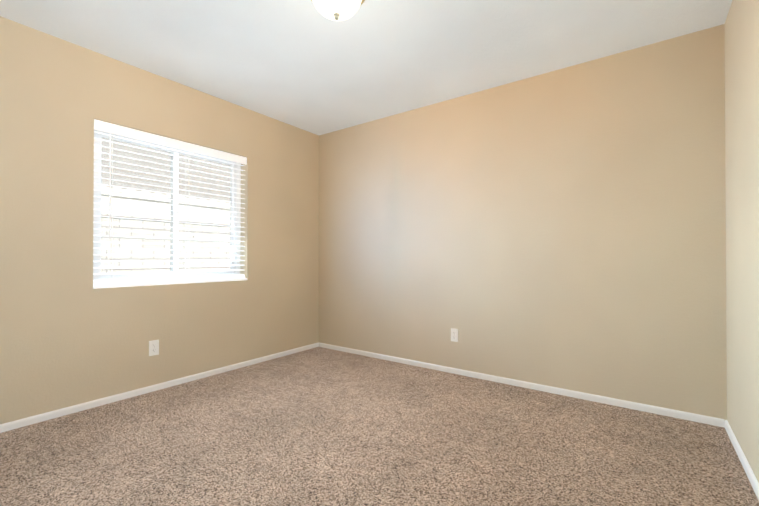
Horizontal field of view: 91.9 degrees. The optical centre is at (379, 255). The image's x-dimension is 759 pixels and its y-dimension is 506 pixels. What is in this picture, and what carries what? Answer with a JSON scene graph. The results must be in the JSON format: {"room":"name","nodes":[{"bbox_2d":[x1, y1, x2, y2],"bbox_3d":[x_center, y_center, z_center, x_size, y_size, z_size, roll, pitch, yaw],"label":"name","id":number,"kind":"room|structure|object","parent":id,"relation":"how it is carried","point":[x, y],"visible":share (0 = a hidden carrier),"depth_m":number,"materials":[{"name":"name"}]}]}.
{"room":"empty bedroom","nodes":[
{"label":"empty bedroom","id":0,"kind":"room"},
{"bbox_2d":[0,16,318,423],"bbox_3d":[-1.752,-0.181,2.970,0.200,2.740,3.700,0,0,36],"label":"wall","id":1,"kind":"structure","parent":0,"point":[70,335],"depth_m":2.58,"materials":[{"name":"paint"}]},
{"bbox_2d":[149,340,158,355],"bbox_3d":[-1.731,0.708,2.817,0.008,0.115,0.070,0,0,36],"label":"electrical outlet","id":2,"kind":"object","parent":1,"relation":"attached to","point":[153,347],"visible":1,"depth_m":2.81,"materials":[{"name":"white plastic"}]},
{"bbox_2d":[0,342,319,432],"bbox_3d":[-1.666,1.016,2.900,0.012,0.046,3.240,0,0,36],"label":"baseboard","id":3,"kind":"structure","parent":1,"relation":"attached to","point":[42,417],"depth_m":2.70,"materials":[{"name":"white wood"}]},
{"bbox_2d":[93,129,246,288],"bbox_3d":[-1.681,-0.355,3.054,0.188,1.170,1.201,0,0,36],"label":"window unit","id":4,"kind":"structure","parent":1,"relation":"in","point":[98,206],"depth_m":3.05,"materials":[{"name":"white plastic"}]},
{"bbox_2d":[93,119,246,284],"bbox_3d":[-1.641,-0.365,3.025,0.074,1.145,1.193,0,0,36],"label":"window blind","id":5,"kind":"object","parent":4,"relation":"attached to","point":[103,126],"visible":0.85,"depth_m":2.89,"materials":[{"name":"white plastic"}]},
{"bbox_2d":[0,0,731,134],"bbox_3d":[-0.274,-1.483,1.905,3.454,0.150,3.300,0,0,36],"label":"ceiling","id":6,"kind":"structure","parent":0,"point":[306,65],"depth_m":2.41,"materials":[{"name":"paint"}]},
{"bbox_2d":[311,0,364,20],"bbox_3d":[-0.224,-1.320,1.917,0.326,0.175,0.326,0,0,36],"label":"ceiling light","id":7,"kind":"object","parent":6,"relation":"attached to","point":[338,10],"visible":1,"depth_m":1.90,"materials":[{"name":"white glass"}]},
{"bbox_2d":[0,347,758,505],"bbox_3d":[-0.274,1.107,1.889,3.454,0.150,3.300,0,0,36],"label":"floor","id":8,"kind":"structure","parent":0,"point":[319,426],"depth_m":1.97,"materials":[{"name":"carpet"}]},
{"bbox_2d":[319,24,726,419],"bbox_3d":[0.754,-0.178,3.313,3.454,2.740,0.200,0,0,36],"label":"wall","id":9,"kind":"structure","parent":0,"point":[564,228],"depth_m":2.78,"materials":[{"name":"paint"}]},
{"bbox_2d":[451,328,457,341],"bbox_3d":[0.662,0.703,3.245,0.070,0.115,0.008,0,0,36],"label":"electrical outlet","id":10,"kind":"object","parent":9,"relation":"attached to","point":[454,335],"visible":1,"depth_m":3.24,"materials":[{"name":"white plastic"}]},
{"bbox_2d":[320,343,719,426],"bbox_3d":[0.692,1.018,3.219,3.454,0.046,0.012,0,0,36],"label":"baseboard","id":11,"kind":"structure","parent":9,"relation":"attached to","point":[699,418],"depth_m":2.78,"materials":[{"name":"white wood"}]},
{"bbox_2d":[725,0,758,481],"bbox_3d":[1.204,-0.195,0.824,0.200,2.740,3.700,0,0,36],"label":"wall","id":12,"kind":"structure","parent":0,"point":[742,152],"depth_m":1.82,"materials":[{"name":"paint"}]},
{"bbox_2d":[720,418,758,499],"bbox_3d":[1.119,1.002,0.878,0.012,0.046,3.240,0,0,36],"label":"baseboard","id":13,"kind":"structure","parent":12,"relation":"attached to","point":[750,474],"depth_m":1.81,"materials":[{"name":"white"}]},
{"label":"outside","id":14,"kind":"structure","parent":0,"visible":0},
{"bbox_2d":[101,138,230,272],"bbox_3d":[-17.437,-2.071,15.423,39.798,7.083,65.000,0,0,36],"label":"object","id":15,"kind":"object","parent":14,"point":[145,204],"depth_m":9.11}
]}

